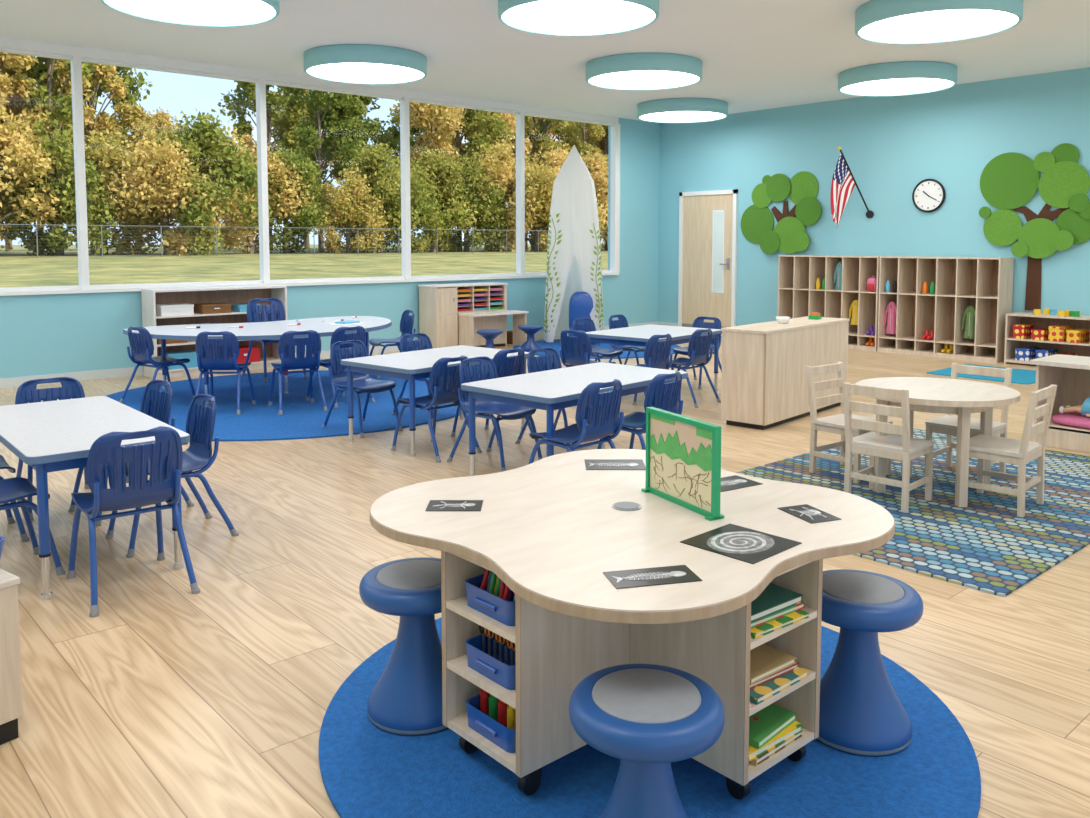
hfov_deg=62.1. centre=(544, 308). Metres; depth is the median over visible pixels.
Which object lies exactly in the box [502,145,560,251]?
tree
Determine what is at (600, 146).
tree
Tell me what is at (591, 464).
film
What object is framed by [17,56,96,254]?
tree
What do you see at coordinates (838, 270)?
jacket
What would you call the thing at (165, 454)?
chair
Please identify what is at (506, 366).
chair
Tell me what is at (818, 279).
water bottle
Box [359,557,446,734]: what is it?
stool
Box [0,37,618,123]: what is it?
trim
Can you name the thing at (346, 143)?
tree
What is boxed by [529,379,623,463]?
chair
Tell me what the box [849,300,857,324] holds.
jacket
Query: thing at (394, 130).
tree
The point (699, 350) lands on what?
chair
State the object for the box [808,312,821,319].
blocks
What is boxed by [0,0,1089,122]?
ceiling
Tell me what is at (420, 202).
tree
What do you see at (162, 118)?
tree
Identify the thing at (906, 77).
drum light
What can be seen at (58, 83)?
tree
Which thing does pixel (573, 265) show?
canopy tent
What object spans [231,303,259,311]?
storage bin
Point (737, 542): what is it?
film
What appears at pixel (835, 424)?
chair
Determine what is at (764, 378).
storage cabinet
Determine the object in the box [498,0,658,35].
drum light
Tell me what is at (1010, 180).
tree decoration
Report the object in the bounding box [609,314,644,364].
chair
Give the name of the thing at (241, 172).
tree
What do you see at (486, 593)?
caddy
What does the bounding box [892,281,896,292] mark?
water bottle
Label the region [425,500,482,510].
film
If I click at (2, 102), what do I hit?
tree
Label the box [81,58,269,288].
window
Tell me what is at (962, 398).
round wooden table
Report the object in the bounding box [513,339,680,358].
rug
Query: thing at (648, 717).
stool
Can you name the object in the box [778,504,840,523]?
film
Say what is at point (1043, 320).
shelf
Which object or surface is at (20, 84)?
tree
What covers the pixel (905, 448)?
chair
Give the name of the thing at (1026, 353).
toy box
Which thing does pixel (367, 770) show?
rug
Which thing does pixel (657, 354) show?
chair
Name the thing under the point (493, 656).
caddy
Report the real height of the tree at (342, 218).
6.646 m
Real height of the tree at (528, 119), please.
22.210 m
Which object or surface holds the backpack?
in the locker at (798, 295)
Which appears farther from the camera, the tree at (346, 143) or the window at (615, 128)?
the tree at (346, 143)
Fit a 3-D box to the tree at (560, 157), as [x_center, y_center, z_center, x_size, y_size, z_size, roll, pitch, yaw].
[1.483,-8.604,73.634,8.187,9.327,6.830,2,4,21]
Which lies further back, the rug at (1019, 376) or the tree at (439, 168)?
the tree at (439, 168)
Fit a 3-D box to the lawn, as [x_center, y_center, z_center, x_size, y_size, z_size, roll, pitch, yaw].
[-11.767,-6.106,96.115,230.000,1.200,140.150,-4,6,-41]
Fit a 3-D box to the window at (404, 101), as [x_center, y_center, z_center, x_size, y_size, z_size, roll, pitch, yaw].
[-2.404,-1.448,10.677,1.860,2.235,0.105,-4,6,-41]
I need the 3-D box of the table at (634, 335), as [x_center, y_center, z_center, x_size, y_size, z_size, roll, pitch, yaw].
[0.966,0.478,8.095,0.820,0.561,1.100,4,6,40]
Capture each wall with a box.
[0,118,659,378]
[658,67,1089,325]
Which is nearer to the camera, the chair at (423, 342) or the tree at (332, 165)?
the chair at (423, 342)
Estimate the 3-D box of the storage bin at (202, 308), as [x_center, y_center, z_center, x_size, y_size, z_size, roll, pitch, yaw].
[-3.467,-0.008,9.452,0.308,0.094,0.252,-4,6,-41]
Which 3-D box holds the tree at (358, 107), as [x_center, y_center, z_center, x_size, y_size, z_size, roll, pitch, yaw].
[-14.450,-11.712,70.563,6.080,15.674,6.292,1,4,13]
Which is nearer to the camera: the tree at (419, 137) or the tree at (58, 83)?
the tree at (58, 83)
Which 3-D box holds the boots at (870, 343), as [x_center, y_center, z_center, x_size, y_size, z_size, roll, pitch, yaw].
[4.112,0.409,11.413,0.132,0.112,0.111,-4,6,-41]
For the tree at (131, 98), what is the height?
21.399 m
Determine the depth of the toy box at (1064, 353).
9.81 m
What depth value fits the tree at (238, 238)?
58.06 m
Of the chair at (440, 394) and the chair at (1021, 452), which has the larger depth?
the chair at (440, 394)
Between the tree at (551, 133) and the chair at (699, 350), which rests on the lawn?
the tree at (551, 133)
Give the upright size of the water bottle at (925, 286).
0.145 m
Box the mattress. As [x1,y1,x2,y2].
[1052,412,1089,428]
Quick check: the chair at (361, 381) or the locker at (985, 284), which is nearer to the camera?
the chair at (361, 381)
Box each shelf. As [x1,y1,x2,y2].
[1004,312,1089,363]
[1030,354,1089,452]
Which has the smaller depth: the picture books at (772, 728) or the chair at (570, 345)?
the picture books at (772, 728)
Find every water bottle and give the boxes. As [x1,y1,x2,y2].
[816,278,819,288]
[822,278,824,289]
[885,280,889,291]
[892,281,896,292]
[922,282,927,293]
[930,282,934,293]
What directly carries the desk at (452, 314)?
on the floor
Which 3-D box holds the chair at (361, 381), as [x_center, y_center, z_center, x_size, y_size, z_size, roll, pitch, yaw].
[-1.322,0.559,6.529,0.485,0.640,0.380,4,6,42]
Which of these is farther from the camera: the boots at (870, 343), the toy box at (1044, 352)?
the boots at (870, 343)
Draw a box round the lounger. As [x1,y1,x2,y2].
[568,291,595,343]
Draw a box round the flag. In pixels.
[831,147,873,226]
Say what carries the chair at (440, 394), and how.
on the floor
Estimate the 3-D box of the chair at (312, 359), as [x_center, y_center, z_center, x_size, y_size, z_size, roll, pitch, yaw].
[-2.003,0.483,7.306,0.388,0.652,0.495,-2,5,-27]
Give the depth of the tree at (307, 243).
83.90 m
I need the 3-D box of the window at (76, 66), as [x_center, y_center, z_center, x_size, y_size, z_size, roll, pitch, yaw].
[-5.191,-1.268,8.218,1.860,2.235,0.105,-4,6,-41]
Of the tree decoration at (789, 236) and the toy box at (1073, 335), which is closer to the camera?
the toy box at (1073, 335)
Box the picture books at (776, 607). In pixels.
[751,583,808,638]
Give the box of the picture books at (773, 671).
[750,644,808,704]
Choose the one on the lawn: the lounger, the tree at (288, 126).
the tree at (288, 126)
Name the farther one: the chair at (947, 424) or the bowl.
the bowl
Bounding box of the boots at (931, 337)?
[922,330,933,339]
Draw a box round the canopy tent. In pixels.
[544,145,603,341]
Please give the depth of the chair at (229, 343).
7.09 m
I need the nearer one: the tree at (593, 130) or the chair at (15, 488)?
the chair at (15, 488)
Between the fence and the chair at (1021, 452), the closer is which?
the chair at (1021, 452)
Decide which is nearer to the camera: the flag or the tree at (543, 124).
the flag
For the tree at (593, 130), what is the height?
15.566 m
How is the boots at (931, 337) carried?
in the locker at (985, 284)
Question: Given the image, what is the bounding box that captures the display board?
[642,407,723,520]
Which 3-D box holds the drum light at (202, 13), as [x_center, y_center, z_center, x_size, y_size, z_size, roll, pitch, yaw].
[-2.558,-2.271,6.561,1.220,0.172,1.220,-4,6,-41]
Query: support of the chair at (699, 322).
on the floor
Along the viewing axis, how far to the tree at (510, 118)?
76.28 m
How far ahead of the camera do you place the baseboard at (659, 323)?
14.30 m
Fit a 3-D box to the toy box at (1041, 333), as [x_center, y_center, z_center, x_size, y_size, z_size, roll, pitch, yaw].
[5.466,0.278,9.957,0.290,0.110,0.128,-4,6,-41]
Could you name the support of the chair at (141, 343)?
on the rug at (301, 418)
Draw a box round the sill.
[0,272,618,295]
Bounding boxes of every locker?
[777,255,879,350]
[877,256,1013,362]
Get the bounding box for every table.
[0,396,189,599]
[123,316,391,404]
[341,345,528,456]
[370,449,894,799]
[461,362,687,475]
[585,325,721,390]
[856,377,1019,506]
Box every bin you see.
[0,536,4,558]
[156,303,193,315]
[157,339,187,344]
[160,350,197,369]
[194,303,231,313]
[230,345,259,363]
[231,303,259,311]
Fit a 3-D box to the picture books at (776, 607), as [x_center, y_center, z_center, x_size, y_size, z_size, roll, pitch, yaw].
[0.506,0.740,2.290,0.224,0.044,0.252,-3,5,-37]
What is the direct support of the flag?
attached to the wall at (889, 145)
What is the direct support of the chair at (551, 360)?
on the floor
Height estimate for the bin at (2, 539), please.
0.090 m
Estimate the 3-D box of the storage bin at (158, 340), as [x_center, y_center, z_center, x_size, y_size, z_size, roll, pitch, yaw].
[-3.804,0.273,9.174,0.288,0.134,0.252,-4,6,-41]
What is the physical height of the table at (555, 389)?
0.561 m
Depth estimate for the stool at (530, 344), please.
11.16 m
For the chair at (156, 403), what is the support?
on the floor
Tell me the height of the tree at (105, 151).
8.070 m
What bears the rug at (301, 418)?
on the floor
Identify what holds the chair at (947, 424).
on the rug at (983, 545)
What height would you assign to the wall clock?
0.410 m
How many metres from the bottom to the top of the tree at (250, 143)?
9.224 m
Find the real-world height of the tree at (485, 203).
8.696 m
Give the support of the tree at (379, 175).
on the lawn
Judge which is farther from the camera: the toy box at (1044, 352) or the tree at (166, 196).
the tree at (166, 196)
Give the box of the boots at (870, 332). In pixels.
[866,326,874,335]
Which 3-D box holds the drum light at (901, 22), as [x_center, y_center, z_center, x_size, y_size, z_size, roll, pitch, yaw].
[3.106,-2.317,7.190,1.220,0.172,1.220,-4,6,-41]
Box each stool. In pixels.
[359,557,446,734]
[476,329,502,348]
[518,325,542,351]
[569,664,724,817]
[817,569,923,755]
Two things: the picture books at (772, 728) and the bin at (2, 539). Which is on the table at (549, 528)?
the picture books at (772, 728)
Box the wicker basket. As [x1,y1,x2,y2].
[507,330,512,343]
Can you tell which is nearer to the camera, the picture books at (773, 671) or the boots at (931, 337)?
the picture books at (773, 671)
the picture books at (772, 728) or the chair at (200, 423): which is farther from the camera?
the chair at (200, 423)
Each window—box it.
[0,48,89,291]
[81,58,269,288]
[266,81,410,282]
[409,98,524,278]
[525,113,619,274]
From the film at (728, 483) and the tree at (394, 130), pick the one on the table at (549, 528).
the film at (728, 483)
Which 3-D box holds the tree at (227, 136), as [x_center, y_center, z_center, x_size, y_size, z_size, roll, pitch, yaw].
[-27.228,-9.665,76.983,2.078,10.059,2.678,1,4,13]
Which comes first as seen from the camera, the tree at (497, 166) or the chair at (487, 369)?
the chair at (487, 369)
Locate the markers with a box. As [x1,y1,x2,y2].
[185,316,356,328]
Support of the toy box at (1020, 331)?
on the shelf at (1043, 320)
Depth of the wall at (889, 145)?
11.46 m
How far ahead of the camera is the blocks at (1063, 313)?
9.74 m
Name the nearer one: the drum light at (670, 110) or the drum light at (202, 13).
the drum light at (202, 13)
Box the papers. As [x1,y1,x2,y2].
[328,320,366,325]
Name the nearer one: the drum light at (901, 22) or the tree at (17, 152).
the drum light at (901, 22)
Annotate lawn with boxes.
[0,244,607,287]
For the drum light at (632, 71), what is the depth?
9.20 m
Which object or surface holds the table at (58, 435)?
on the floor
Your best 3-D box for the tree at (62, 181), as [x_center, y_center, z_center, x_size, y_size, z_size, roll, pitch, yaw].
[-27.488,-6.554,50.116,6.498,8.572,6.760,-3,5,-34]
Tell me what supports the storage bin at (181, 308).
in the bookshelf at (150, 298)
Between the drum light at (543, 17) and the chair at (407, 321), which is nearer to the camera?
the drum light at (543, 17)
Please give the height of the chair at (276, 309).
0.780 m
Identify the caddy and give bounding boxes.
[465,569,514,625]
[465,625,515,689]
[466,689,515,752]
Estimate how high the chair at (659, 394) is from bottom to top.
0.640 m
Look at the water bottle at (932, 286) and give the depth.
10.77 m
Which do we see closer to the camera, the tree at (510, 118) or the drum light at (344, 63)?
the drum light at (344, 63)
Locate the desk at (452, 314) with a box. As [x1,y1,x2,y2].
[418,282,528,348]
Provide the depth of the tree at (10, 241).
64.91 m
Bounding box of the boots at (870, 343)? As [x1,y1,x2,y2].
[866,337,874,345]
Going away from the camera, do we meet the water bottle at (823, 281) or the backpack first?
the backpack
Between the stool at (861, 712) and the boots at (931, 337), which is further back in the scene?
the boots at (931, 337)
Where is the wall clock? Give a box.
[912,179,945,211]
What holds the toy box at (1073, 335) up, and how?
on the shelf at (1043, 320)
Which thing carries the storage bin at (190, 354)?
in the bookshelf at (150, 298)
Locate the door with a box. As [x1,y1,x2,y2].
[678,189,737,327]
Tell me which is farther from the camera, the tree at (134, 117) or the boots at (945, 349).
the tree at (134, 117)
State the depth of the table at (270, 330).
7.95 m
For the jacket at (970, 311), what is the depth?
10.49 m
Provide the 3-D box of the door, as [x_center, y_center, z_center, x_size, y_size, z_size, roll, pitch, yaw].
[2.424,-0.710,13.632,0.081,2.120,1.070,-4,6,-41]
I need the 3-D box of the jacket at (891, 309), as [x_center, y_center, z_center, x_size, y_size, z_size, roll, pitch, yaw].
[4.299,0.107,11.234,0.088,0.400,0.187,-4,6,-41]
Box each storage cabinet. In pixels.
[0,568,22,744]
[721,316,849,429]
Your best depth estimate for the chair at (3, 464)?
4.10 m
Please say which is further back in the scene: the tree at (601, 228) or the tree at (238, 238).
the tree at (601, 228)
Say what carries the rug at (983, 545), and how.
on the floor
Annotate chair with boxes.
[0,455,28,541]
[0,477,64,575]
[15,377,89,519]
[66,426,199,617]
[68,380,193,526]
[106,394,238,557]
[119,326,194,402]
[195,331,255,414]
[241,298,307,381]
[268,330,327,414]
[306,326,374,407]
[322,340,402,437]
[369,310,414,378]
[391,333,448,423]
[391,355,481,462]
[447,356,542,471]
[451,347,532,445]
[515,347,604,451]
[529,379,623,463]
[560,329,615,367]
[573,318,622,363]
[597,371,682,449]
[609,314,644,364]
[633,333,672,404]
[669,328,720,407]
[671,316,721,388]
[806,362,892,483]
[843,382,934,512]
[924,363,1011,474]
[956,385,1056,517]
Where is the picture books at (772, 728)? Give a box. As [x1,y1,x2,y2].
[749,703,802,765]
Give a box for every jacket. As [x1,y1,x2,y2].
[834,262,841,289]
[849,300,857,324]
[884,302,896,333]
[961,306,975,338]
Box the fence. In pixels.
[0,224,607,257]
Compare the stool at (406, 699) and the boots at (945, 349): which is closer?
the stool at (406, 699)
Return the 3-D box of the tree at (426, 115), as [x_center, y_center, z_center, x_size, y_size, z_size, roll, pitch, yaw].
[-8.558,-12.386,71.527,5.918,16.959,7.149,1,4,17]
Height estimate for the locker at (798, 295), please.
1.180 m
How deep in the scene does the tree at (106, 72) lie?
57.61 m
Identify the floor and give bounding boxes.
[0,334,1089,817]
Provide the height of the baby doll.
0.140 m
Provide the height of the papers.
0.030 m
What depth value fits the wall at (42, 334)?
10.89 m
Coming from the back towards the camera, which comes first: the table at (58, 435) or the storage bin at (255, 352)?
the storage bin at (255, 352)
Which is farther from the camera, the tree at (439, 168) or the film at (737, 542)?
the tree at (439, 168)
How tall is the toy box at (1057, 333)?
0.160 m
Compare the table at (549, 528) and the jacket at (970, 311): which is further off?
the jacket at (970, 311)
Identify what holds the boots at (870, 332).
in the locker at (798, 295)
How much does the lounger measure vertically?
0.690 m
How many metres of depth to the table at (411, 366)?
6.07 m
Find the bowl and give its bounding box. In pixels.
[776,316,789,323]
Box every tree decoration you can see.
[741,171,820,253]
[979,143,1089,310]
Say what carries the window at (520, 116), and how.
in the wall at (42, 334)
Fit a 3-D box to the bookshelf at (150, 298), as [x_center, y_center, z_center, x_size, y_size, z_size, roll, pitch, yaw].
[-3.436,0.213,9.509,1.400,0.882,0.355,-4,6,-41]
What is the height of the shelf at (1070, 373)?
0.570 m
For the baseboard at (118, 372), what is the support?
attached to the wall at (42, 334)
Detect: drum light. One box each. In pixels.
[101,0,279,26]
[304,44,426,84]
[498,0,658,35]
[586,53,701,90]
[637,98,727,122]
[838,61,956,95]
[855,0,1022,44]
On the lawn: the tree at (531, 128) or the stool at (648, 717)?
the tree at (531, 128)
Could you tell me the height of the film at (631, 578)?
0.004 m
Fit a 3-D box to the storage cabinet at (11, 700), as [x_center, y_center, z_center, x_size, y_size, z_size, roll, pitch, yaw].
[-1.910,0.941,2.561,0.910,0.448,0.430,3,5,36]
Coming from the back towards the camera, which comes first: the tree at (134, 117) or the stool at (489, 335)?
the tree at (134, 117)
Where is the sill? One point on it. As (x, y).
(7, 293)
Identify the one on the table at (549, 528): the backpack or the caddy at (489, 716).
the caddy at (489, 716)
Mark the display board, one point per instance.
(683, 453)
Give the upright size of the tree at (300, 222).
7.771 m
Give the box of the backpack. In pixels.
[867,275,876,291]
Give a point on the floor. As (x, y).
(170, 701)
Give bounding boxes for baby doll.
[1059,397,1089,416]
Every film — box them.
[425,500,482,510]
[584,459,645,469]
[603,565,701,588]
[680,524,800,563]
[721,475,761,491]
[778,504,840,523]
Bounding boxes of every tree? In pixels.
[0,52,28,123]
[0,52,62,221]
[0,57,100,250]
[0,99,67,249]
[0,111,117,255]
[5,76,33,251]
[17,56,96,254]
[29,66,152,249]
[48,127,162,254]
[68,63,128,252]
[101,115,235,255]
[103,100,161,236]
[143,107,176,235]
[151,108,273,255]
[211,126,313,253]
[217,80,317,249]
[221,136,231,249]
[235,133,258,232]
[247,146,333,253]
[267,85,337,248]
[277,86,371,251]
[310,163,390,253]
[326,94,400,251]
[328,96,366,242]
[336,141,419,252]
[373,159,451,252]
[385,108,427,231]
[391,100,466,197]
[400,146,481,251]
[410,106,454,248]
[422,149,512,251]
[428,108,512,250]
[450,139,546,251]
[452,110,531,250]
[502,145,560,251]
[504,116,574,249]
[506,119,532,248]
[506,125,559,202]
[526,146,607,247]
[530,117,565,248]
[539,199,605,244]
[542,121,607,225]
[580,125,608,249]
[581,151,607,250]
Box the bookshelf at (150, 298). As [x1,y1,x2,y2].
[141,285,286,378]
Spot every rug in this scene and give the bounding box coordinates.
[106,370,459,440]
[319,617,980,817]
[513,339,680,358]
[736,428,1089,596]
[927,364,1035,384]
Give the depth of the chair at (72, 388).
4.79 m
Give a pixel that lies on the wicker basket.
(509, 333)
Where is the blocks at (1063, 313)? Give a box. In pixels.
[1034,309,1080,316]
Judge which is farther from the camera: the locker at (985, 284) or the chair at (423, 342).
the locker at (985, 284)
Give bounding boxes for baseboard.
[0,322,657,387]
[658,322,677,325]
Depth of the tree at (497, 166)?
70.46 m
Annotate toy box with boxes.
[1013,323,1033,338]
[1015,346,1038,360]
[1031,328,1048,340]
[1035,348,1057,358]
[1048,325,1072,341]
[1059,352,1077,355]
[1066,329,1088,342]
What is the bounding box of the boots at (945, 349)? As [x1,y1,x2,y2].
[941,343,953,352]
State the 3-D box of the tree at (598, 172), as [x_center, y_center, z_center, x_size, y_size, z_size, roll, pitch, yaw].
[4.672,-9.019,78.865,8.249,9.398,6.882,0,4,1]
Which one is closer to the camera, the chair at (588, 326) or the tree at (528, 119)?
the chair at (588, 326)
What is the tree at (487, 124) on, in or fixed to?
on the lawn
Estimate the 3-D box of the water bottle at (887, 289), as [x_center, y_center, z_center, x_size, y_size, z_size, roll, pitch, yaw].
[4.244,-0.280,11.210,0.056,0.145,0.056,-4,6,-41]
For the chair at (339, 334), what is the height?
0.652 m

